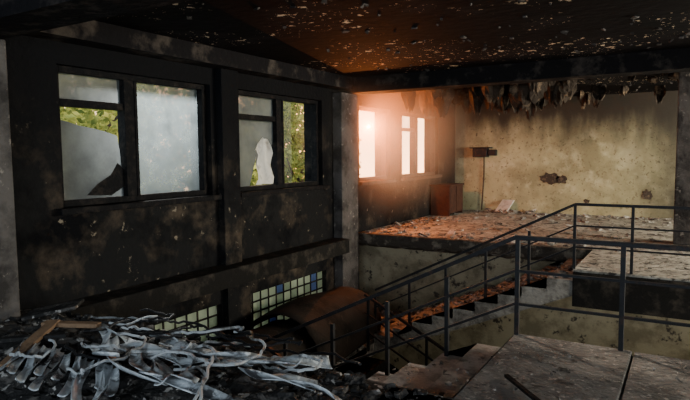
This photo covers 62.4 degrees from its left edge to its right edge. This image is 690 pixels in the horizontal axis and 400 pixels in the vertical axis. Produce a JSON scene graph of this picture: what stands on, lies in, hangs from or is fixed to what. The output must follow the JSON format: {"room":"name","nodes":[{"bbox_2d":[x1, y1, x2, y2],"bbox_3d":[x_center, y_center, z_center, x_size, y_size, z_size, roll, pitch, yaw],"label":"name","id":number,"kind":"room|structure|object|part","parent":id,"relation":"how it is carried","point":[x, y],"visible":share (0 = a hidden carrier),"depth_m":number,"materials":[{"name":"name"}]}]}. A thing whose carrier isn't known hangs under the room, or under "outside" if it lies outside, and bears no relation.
{"room":"fire-damaged room","nodes":[
{"label":"fire-damaged room","id":0,"kind":"room"},
{"bbox_2d":[3,35,454,340],"bbox_3d":[-1.812,0.949,8.493,0.400,6.060,18.480,2,5,31],"label":"wall","id":1,"kind":"structure","parent":0,"point":[61,259],"depth_m":7.25,"materials":[{"name":"paint"}]},
{"bbox_2d":[58,72,119,102],"bbox_3d":[-2.892,-1.257,6.441,0.001,0.280,0.800,2,5,31],"label":"glass","id":2,"kind":"object","parent":1,"relation":"attached to","point":[71,86],"visible":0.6,"depth_m":6.43,"materials":[{"name":"glass"}]},
{"bbox_2d":[60,120,123,199],"bbox_3d":[-2.885,-0.460,6.504,0.001,0.880,0.800,2,5,31],"label":"glass","id":3,"kind":"object","parent":1,"relation":"attached to","point":[89,155],"visible":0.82,"depth_m":6.43,"materials":[{"name":"glass"}]},
{"bbox_2d":[88,163,124,194],"bbox_3d":[-2.783,-0.240,6.630,0.001,0.380,0.510,2,5,31],"label":"shard","id":4,"kind":"object","parent":1,"relation":"attached to","point":[115,181],"visible":1,"depth_m":6.70,"materials":[{"name":"black glass"}]},
{"bbox_2d":[56,65,207,206],"bbox_3d":[-2.541,-0.755,7.027,0.150,1.520,2.230,2,5,31],"label":"frame","id":5,"kind":"object","parent":1,"relation":"attached to","point":[127,112],"visible":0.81,"depth_m":6.84,"materials":[{"name":"brown wood"}]},
{"bbox_2d":[56,194,221,215],"bbox_3d":[-2.427,0.042,7.025,0.200,0.070,2.390,2,5,31],"label":"sill","id":6,"kind":"structure","parent":1,"relation":"attached to","point":[73,210],"depth_m":6.73,"materials":[{"name":"black concrete"}]},
{"bbox_2d":[137,82,199,193],"bbox_3d":[-2.311,-0.789,7.435,0.001,1.380,1.150,2,5,31],"label":"glass","id":7,"kind":"object","parent":1,"relation":"attached to","point":[167,115],"visible":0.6,"depth_m":7.43,"materials":[{"name":"glass"}]},
{"bbox_2d":[162,305,218,340],"bbox_3d":[-2.186,1.871,7.777,0.100,0.704,1.224,2,5,31],"label":"grid","id":8,"kind":"object","parent":1,"relation":"attached to","point":[186,316],"visible":0.07,"depth_m":7.97,"materials":[{"name":"concrete"}]},
{"bbox_2d":[155,305,217,341],"bbox_3d":[-2.186,1.871,7.777,0.080,0.656,1.176,2,5,31],"label":"blocks","id":9,"kind":"object","parent":8,"relation":"in","point":[202,314],"visible":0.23,"depth_m":7.96},
{"bbox_2d":[59,238,348,319],"bbox_3d":[-1.511,1.044,8.271,0.350,0.260,5.600,2,5,31],"label":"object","id":10,"kind":"structure","parent":1,"relation":"attached to","point":[126,302],"depth_m":7.43,"materials":[{"name":"concrete"}]},
{"bbox_2d":[215,68,241,265],"bbox_3d":[-1.661,-0.450,8.148,0.120,2.780,0.350,2,5,31],"label":"pillar","id":11,"kind":"structure","parent":10,"relation":"on","point":[226,81],"depth_m":8.07,"materials":[{"name":"paint"}]},
{"bbox_2d":[238,95,272,115],"bbox_3d":[-1.417,-1.463,8.876,0.001,0.280,0.910,2,5,31],"label":"glass","id":12,"kind":"object","parent":1,"relation":"attached to","point":[247,105],"visible":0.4,"depth_m":8.90,"materials":[{"name":"glass"}]},
{"bbox_2d":[239,119,272,186],"bbox_3d":[-1.410,-0.735,8.934,0.001,1.020,0.910,2,5,31],"label":"glass","id":13,"kind":"object","parent":1,"relation":"attached to","point":[251,132],"visible":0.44,"depth_m":8.82,"materials":[{"name":"glass"}]},
{"bbox_2d":[238,90,318,191],"bbox_3d":[-1.094,-0.956,9.415,0.150,1.520,2.230,2,5,31],"label":"frame","id":14,"kind":"object","parent":1,"relation":"attached to","point":[277,161],"visible":0.69,"depth_m":9.35,"materials":[{"name":"brown wood"}]},
{"bbox_2d":[255,138,273,184],"bbox_3d":[-1.268,-0.620,9.022,0.100,0.733,0.550,2,5,31],"label":"curtain","id":15,"kind":"object","parent":14,"relation":"in","point":[264,152],"visible":1,"depth_m":9.00,"materials":[{"name":"fabric"}]},
{"bbox_2d":[241,185,329,196],"bbox_3d":[-0.980,-0.160,9.413,0.200,0.070,2.390,2,5,31],"label":"sill","id":16,"kind":"structure","parent":1,"relation":"attached to","point":[317,187],"depth_m":9.20,"materials":[{"name":"black concrete"}]},
{"bbox_2d":[251,271,322,328],"bbox_3d":[-1.018,1.708,9.705,0.100,0.704,2.224,2,5,31],"label":"grid","id":17,"kind":"object","parent":1,"relation":"attached to","point":[316,280],"visible":0.17,"depth_m":9.57,"materials":[{"name":"concrete"}]},
{"bbox_2d":[251,271,321,328],"bbox_3d":[-1.018,1.708,9.705,0.080,0.656,2.176,2,5,31],"label":"blocks","id":18,"kind":"object","parent":17,"relation":"in","point":[264,293],"visible":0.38,"depth_m":9.54},
{"bbox_2d":[359,106,386,180],"bbox_3d":[0.529,-1.185,12.123,0.120,1.520,1.400,2,5,31],"label":"frame","id":19,"kind":"object","parent":1,"relation":"attached to","point":[383,112],"visible":0.53,"depth_m":12.63,"materials":[{"name":"paint"}]},
{"bbox_2d":[358,179,395,184],"bbox_3d":[0.655,-0.387,12.113,0.200,0.070,1.560,2,5,31],"label":"sill","id":20,"kind":"structure","parent":1,"relation":"attached to","point":[380,180],"depth_m":11.96,"materials":[{"name":"paint"}]},
{"bbox_2d":[402,112,434,176],"bbox_3d":[1.782,-1.357,14.162,0.150,1.520,2.200,2,5,31],"label":"frame","id":21,"kind":"object","parent":1,"relation":"attached to","point":[413,118],"visible":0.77,"depth_m":13.99,"materials":[{"name":"paint"}]},
{"bbox_2d":[401,174,441,180],"bbox_3d":[1.896,-0.560,14.161,0.200,0.070,2.360,2,5,31],"label":"sill","id":22,"kind":"structure","parent":1,"relation":"attached to","point":[439,175],"depth_m":13.92,"materials":[{"name":"paint"}]},
{"bbox_2d":[223,282,251,337],"bbox_3d":[-1.586,1.808,8.440,0.100,1.290,0.500,2,5,31],"label":"pillar","id":23,"kind":"structure","parent":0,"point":[237,311],"depth_m":8.35,"materials":[{"name":"paint"}]},
{"bbox_2d":[73,313,457,399],"bbox_3d":[0.246,1.665,0.226,11.700,0.220,6.400,2,5,31],"label":"floor","id":24,"kind":"structure","parent":0,"point":[397,387],"depth_m":3.71,"materials":[{"name":"concrete"}]},
{"bbox_2d":[0,39,19,320],"bbox_3d":[-3.367,-0.143,5.211,0.250,2.660,0.530,2,5,31],"label":"pillar","id":25,"kind":"structure","parent":24,"relation":"on","point":[9,282],"depth_m":5.32,"materials":[{"name":"grey paint"}]},
{"bbox_2d":[0,309,450,399],"bbox_3d":[-1.792,1.237,3.757,4.500,0.131,2.380,2,5,31],"label":"debris","id":26,"kind":"object","parent":24,"relation":"on","point":[161,392],"visible":0.33,"depth_m":3.86,"materials":[{"name":"black"}]},
{"bbox_2d":[0,319,59,366],"bbox_3d":[-2.424,1.097,4.404,0.090,0.129,0.777,-1,5,-2],"label":"wood board","id":27,"kind":"object","parent":26,"relation":"on","point":[36,337],"visible":0.82,"depth_m":4.43,"materials":[{"name":"brown wood"}]},
{"bbox_2d":[41,320,100,327],"bbox_3d":[-2.286,1.038,4.755,0.492,0.035,0.080,0,5,7],"label":"wood board","id":28,"kind":"object","parent":27,"relation":"on","point":[67,324],"visible":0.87,"depth_m":4.72,"materials":[{"name":"wood"}]},
{"bbox_2d":[0,332,68,342],"bbox_3d":[-2.518,1.093,4.519,0.611,0.060,0.070,-1,5,-4],"label":"wood board","id":29,"kind":"object","parent":26,"relation":"on","point":[60,334],"visible":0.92,"depth_m":4.50,"materials":[{"name":"black wood"}]},
{"bbox_2d":[0,323,341,399],"bbox_3d":[-1.208,1.088,3.796,2.898,0.164,1.351,2,5,31],"label":"strips","id":30,"kind":"object","parent":26,"relation":"on","point":[106,376],"visible":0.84,"depth_m":3.81,"materials":[{"name":"grey metal"}]},
{"bbox_2d":[9,308,361,399],"bbox_3d":[-1.309,1.080,4.108,2.779,0.140,1.120,2,5,31],"label":"cables","id":31,"kind":"object","parent":26,"relation":"on","point":[132,350],"visible":0.96,"depth_m":4.13,"materials":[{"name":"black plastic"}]},
{"bbox_2d":[0,311,442,399],"bbox_3d":[-1.475,1.211,4.144,4.218,0.138,1.511,2,5,31],"label":"rubble","id":32,"kind":"object","parent":26,"relation":"on","point":[218,375],"visible":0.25,"depth_m":3.89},
{"bbox_2d":[21,298,83,320],"bbox_3d":[-2.713,1.018,5.305,0.465,0.108,0.300,-1,5,-9],"label":"wood board","id":33,"kind":"object","parent":32,"relation":"on","point":[71,305],"visible":1,"depth_m":5.23,"materials":[{"name":"black wood"}]},
{"bbox_2d":[258,341,282,356],"bbox_3d":[0.294,2.925,6.164,3.076,2.401,0.045,2,5,31],"label":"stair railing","id":34,"kind":"object","parent":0,"point":[276,354],"depth_m":6.74,"materials":[{"name":"brown metal"}]},
{"bbox_2d":[332,92,358,289],"bbox_3d":[0.021,0.115,10.899,0.200,4.250,0.600,2,5,31],"label":"pillar","id":35,"kind":"structure","parent":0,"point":[345,117],"depth_m":10.72,"materials":[{"name":"grey paint"}]},
{"bbox_2d":[337,323,391,371],"bbox_3d":[-0.838,2.543,8.517,1.330,0.200,6.500,2,5,31],"label":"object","id":36,"kind":"object","parent":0,"point":[372,341],"depth_m":9.20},
{"bbox_2d":[95,0,689,95],"bbox_3d":[3.297,-1.996,5.149,12.400,0.250,19.080,2,5,31],"label":"ceiling","id":37,"kind":"structure","parent":0,"point":[313,27],"depth_m":6.57,"materials":[{"name":"concrete"}]},
{"bbox_2d":[0,0,189,38],"bbox_3d":[1.526,-1.447,2.148,11.700,0.340,0.450,2,5,31],"label":"ceiling beam","id":38,"kind":"structure","parent":37,"relation":"attached to","point":[17,17],"depth_m":4.32,"materials":[{"name":"black concrete"}]},
{"bbox_2d":[24,20,352,90],"bbox_3d":[-1.610,-1.941,7.962,0.300,0.220,6.300,2,5,31],"label":"ceiling beam","id":39,"kind":"structure","parent":37,"relation":"attached to","point":[95,34],"depth_m":7.07,"materials":[{"name":"grey concrete"}]},
{"bbox_2d":[186,0,689,91],"bbox_3d":[4.051,-2.095,8.034,7.541,0.074,11.811,2,5,31],"label":"flakes","id":40,"kind":"object","parent":37,"relation":"attached to","point":[322,1],"visible":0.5,"depth_m":6.79,"materials":[{"name":"grey paint"}]},
{"bbox_2d":[339,47,689,94],"bbox_3d":[5.001,-1.960,7.882,11.700,0.280,0.400,2,5,31],"label":"ceiling beam","id":41,"kind":"structure","parent":37,"relation":"attached to","point":[668,60],"depth_m":8.92,"materials":[{"name":"black concrete"}]},
{"bbox_2d":[401,72,678,119],"bbox_3d":[5.560,-1.996,11.207,8.227,0.744,5.182,2,5,31],"label":"peeling ceiling material","id":42,"kind":"object","parent":37,"relation":"attached to","point":[530,96],"visible":0.81,"depth_m":11.37,"materials":[{"name":"paint"}]},
{"bbox_2d":[364,293,443,365],"bbox_3d":[1.637,2.738,8.382,3.076,2.401,0.045,2,5,31],"label":"stair railing","id":43,"kind":"object","parent":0,"point":[376,302],"depth_m":8.80,"materials":[{"name":"black metal"}]},
{"bbox_2d":[359,245,689,369],"bbox_3d":[5.339,2.484,8.732,11.700,2.840,0.140,2,5,31],"label":"wall","id":44,"kind":"structure","parent":0,"point":[378,266],"depth_m":10.27,"materials":[{"name":"beige paint"}]},
{"bbox_2d":[358,232,591,261],"bbox_3d":[2.133,0.863,10.362,4.380,0.300,0.141,2,5,31],"label":"trim","id":45,"kind":"structure","parent":44,"relation":"attached to","point":[445,245],"depth_m":10.38,"materials":[{"name":"grey concrete"}]},
{"bbox_2d":[363,210,689,281],"bbox_3d":[5.425,0.945,8.774,11.700,0.220,10.520,2,5,31],"label":"floor","id":46,"kind":"structure","parent":0,"point":[671,270],"depth_m":11.03,"materials":[{"name":"concrete"}]},
{"bbox_2d":[429,183,463,215],"bbox_3d":[2.675,-0.024,14.906,0.560,0.790,1.060,2,5,31],"label":"base cabinet","id":47,"kind":"object","parent":46,"relation":"on","point":[446,198],"visible":1,"depth_m":14.53,"materials":[{"name":"brown wood"}]},
{"bbox_3d":[2.758,-0.023,14.575,0.025,0.640,0.440,2,5,31],"label":"door","id":48,"kind":"part","parent":47,"relation":"part of","materials":[{"name":"brown wood"}]},
{"bbox_3d":[3.003,-0.057,14.980,0.025,0.640,0.450,2,5,31],"label":"door","id":49,"kind":"part","parent":47,"relation":"part of","materials":[{"name":"brown wood"}]},
{"bbox_2d":[484,208,535,214],"bbox_3d":[4.329,0.314,15.086,1.379,0.196,0.591,2,5,31],"label":"rubble","id":50,"kind":"object","parent":46,"relation":"on","point":[510,211],"visible":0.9,"depth_m":14.97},
{"bbox_2d":[495,199,514,211],"bbox_3d":[4.272,0.162,15.243,0.424,0.316,0.350,-5,6,-45],"label":"board","id":51,"kind":"object","parent":50,"relation":"on","point":[505,204],"visible":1,"depth_m":15.25,"materials":[{"name":"wood"}]},
{"bbox_2d":[365,210,673,249],"bbox_3d":[4.031,0.553,12.403,5.493,0.157,5.495,2,5,31],"label":"rubble","id":52,"kind":"object","parent":46,"relation":"on","point":[397,225],"visible":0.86,"depth_m":12.23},
{"bbox_2d":[572,272,689,320],"bbox_3d":[4.759,1.261,6.818,3.800,0.470,0.230,2,5,31],"label":"beam","id":53,"kind":"structure","parent":46,"relation":"attached to","point":[658,301],"depth_m":7.31,"materials":[{"name":"concrete"}]},
{"bbox_2d":[601,247,689,269],"bbox_3d":[5.862,0.901,7.821,4.030,0.053,2.729,2,5,31],"label":"rubble","id":54,"kind":"object","parent":46,"relation":"on","point":[651,262],"visible":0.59,"depth_m":8.13,"materials":[{"name":"stone"}]},
{"bbox_2d":[673,72,689,245],"bbox_3d":[5.875,-0.744,9.654,0.450,3.000,0.450,2,5,31],"label":"pillar","id":55,"kind":"structure","parent":46,"relation":"on","point":[682,170],"depth_m":9.53,"materials":[{"name":"grey paint"}]},
{"bbox_2d":[455,90,677,218],"bbox_3d":[8.177,0.474,13.408,12.400,6.060,0.300,2,5,31],"label":"wall","id":56,"kind":"structure","parent":0,"point":[617,150],"depth_m":14.48,"materials":[{"name":"paint"}]},
{"bbox_2d":[469,147,496,209],"bbox_3d":[3.787,-0.583,15.650,0.700,1.731,0.259,2,5,31],"label":"electrical box","id":57,"kind":"object","parent":56,"relation":"attached to","point":[483,152],"visible":1,"depth_m":15.55,"materials":[{"name":"metal"}]},
{"bbox_2d":[539,172,558,184],"bbox_3d":[5.326,-0.561,14.864,0.516,0.334,0.011,2,5,31],"label":"flake","id":58,"kind":"object","parent":56,"relation":"attached to","point":[550,179],"visible":1,"depth_m":14.85,"materials":[{"name":"paint"}]},
{"bbox_2d":[555,175,566,183],"bbox_3d":[5.584,-0.533,14.710,0.294,0.226,0.011,2,5,31],"label":"flake","id":59,"kind":"object","parent":56,"relation":"attached to","point":[562,179],"visible":1,"depth_m":14.69,"materials":[{"name":"paint"}]},
{"bbox_2d":[642,189,652,199],"bbox_3d":[7.280,-0.141,13.716,0.245,0.259,0.011,2,5,31],"label":"flake","id":60,"kind":"object","parent":56,"relation":"attached to","point":[646,194],"visible":1,"depth_m":13.71,"materials":[{"name":"paint"}]},
{"bbox_2d":[454,334,689,399],"bbox_3d":[2.705,1.395,3.379,3.760,0.220,1.560,2,5,31],"label":"landing","id":61,"kind":"object","parent":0,"point":[575,383],"depth_m":4.05,"materials":[{"name":"grey concrete"}]},
{"bbox_2d":[245,235,689,375],"bbox_3d":[1.734,1.574,4.849,6.828,2.528,0.045,2,5,31],"label":"stair railing","id":62,"kind":"object","parent":61,"relation":"on","point":[517,238],"depth_m":4.94,"materials":[{"name":"black metal"}]},
{"bbox_2d":[504,374,539,399],"bbox_3d":[1.168,1.242,3.764,0.030,0.030,0.461,-1,5,-9],"label":"stick","id":63,"kind":"object","parent":61,"relation":"on","point":[508,377],"visible":1,"depth_m":3.76,"materials":[{"name":"black wood"}]},
{"bbox_3d":[2.154,4.167,6.754,8.400,0.150,6.750,2,5,31],"label":"floor","id":64,"kind":"structure","parent":0,"visible":0},
{"bbox_2d":[335,348,398,378],"bbox_3d":[0.970,3.380,7.317,3.060,1.710,2.700,2,5,31],"label":"staircase","id":65,"kind":"structure","parent":64,"relation":"on","point":[370,366],"depth_m":8.82,"materials":[{"name":"concrete"}]},
{"bbox_2d":[378,257,580,395],"bbox_3d":[1.035,1.747,7.330,3.009,1.308,6.437,2,5,31],"label":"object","id":66,"kind":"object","parent":64,"relation":"on","point":[523,278],"depth_m":9.15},
{"bbox_2d":[249,286,380,364],"bbox_3d":[-0.399,1.942,9.017,1.293,0.884,2.056,2,5,31],"label":"sheet","id":67,"kind":"object","parent":66,"relation":"on","point":[303,309],"visible":0.88,"depth_m":8.62,"materials":[{"name":"brown metal"}]},
{"bbox_2d":[335,309,407,367],"bbox_3d":[-0.806,2.415,8.471,1.479,0.269,6.474,2,5,31],"label":"rubble","id":68,"kind":"object","parent":66,"relation":"on","point":[382,311],"visible":0.05,"depth_m":10.51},
{"bbox_2d":[220,319,315,355],"bbox_3d":[-1.423,2.167,7.428,1.246,0.698,2.354,2,5,31],"label":"sheet","id":69,"kind":"object","parent":68,"relation":"on","point":[275,327],"visible":0.16,"depth_m":7.89,"materials":[{"name":"black metal"}]},
{"bbox_2d":[368,335,513,397],"bbox_3d":[-0.207,2.023,5.196,3.060,1.710,1.560,2,5,31],"label":"staircase","id":70,"kind":"structure","parent":66,"relation":"on","point":[460,358],"depth_m":4.84,"materials":[{"name":"concrete"}]},
{"bbox_2d":[374,258,582,350],"bbox_3d":[2.249,1.675,9.329,3.060,1.710,1.800,2,5,31],"label":"staircase","id":71,"kind":"structure","parent":66,"relation":"on","point":[548,289],"depth_m":8.51,"materials":[{"name":"concrete"}]},
{"bbox_2d":[374,203,689,332],"bbox_3d":[3.408,1.311,7.611,6.828,2.528,0.045,2,5,31],"label":"stair railing","id":72,"kind":"object","parent":71,"relation":"on","point":[574,205],"depth_m":7.80,"materials":[{"name":"black metal"}]},
{"bbox_2d":[490,345,686,399],"bbox_3d":[2.060,1.257,3.719,2.190,0.035,1.310,2,5,31],"label":"rubble","id":73,"kind":"object","parent":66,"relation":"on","point":[569,356],"visible":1,"depth_m":4.12,"materials":[{"name":"stone"}]},
{"label":"outside","id":74,"kind":"structure","parent":0,"visible":0},
{"bbox_3d":[-15.331,1.949,38.758,53.900,0.200,90.000,2,5,31],"label":"ground","id":75,"kind":"structure","parent":74,"visible":0},
{"bbox_2d":[60,107,117,134],"bbox_3d":[-8.050,-0.560,17.709,5.155,8.000,5.352,2,5,31],"label":"tree","id":76,"kind":"object","parent":75,"relation":"on","point":[65,107],"visible":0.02,"depth_m":18.10,"materials":[{"name":"green plant"}]},
{"bbox_2d":[60,107,118,143],"bbox_3d":[-6.773,-0.280,14.029,5.155,8.000,5.352,2,5,31],"label":"tree","id":77,"kind":"object","parent":75,"relation":"on","point":[85,118],"visible":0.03,"depth_m":13.16,"materials":[{"name":"green plant"}]},
{"bbox_2d":[250,162,257,185],"bbox_3d":[-4.820,-0.131,18.174,4.653,7.015,4.609,2,5,31],"label":"tree","id":78,"kind":"object","parent":75,"relation":"on","point":[255,174],"visible":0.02,"depth_m":17.75,"materials":[{"name":"green plant"}]},
{"bbox_2d":[252,101,304,184],"bbox_3d":[-2.715,-1.936,24.369,5.158,9.600,5.352,1,5,16],"label":"tree","id":79,"kind":"object","parent":75,"relation":"on","point":[293,104],"visible":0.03,"depth_m":23.58,"materials":[{"name":"green plant"}]},
{"bbox_2d":[252,102,361,185],"bbox_3d":[-1.670,-0.769,21.453,4.609,7.716,4.653,1,5,24],"label":"tree","id":80,"kind":"object","parent":75,"relation":"on","point":[291,175],"visible":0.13,"depth_m":21.00,"materials":[{"name":"green plant"}]}
]}

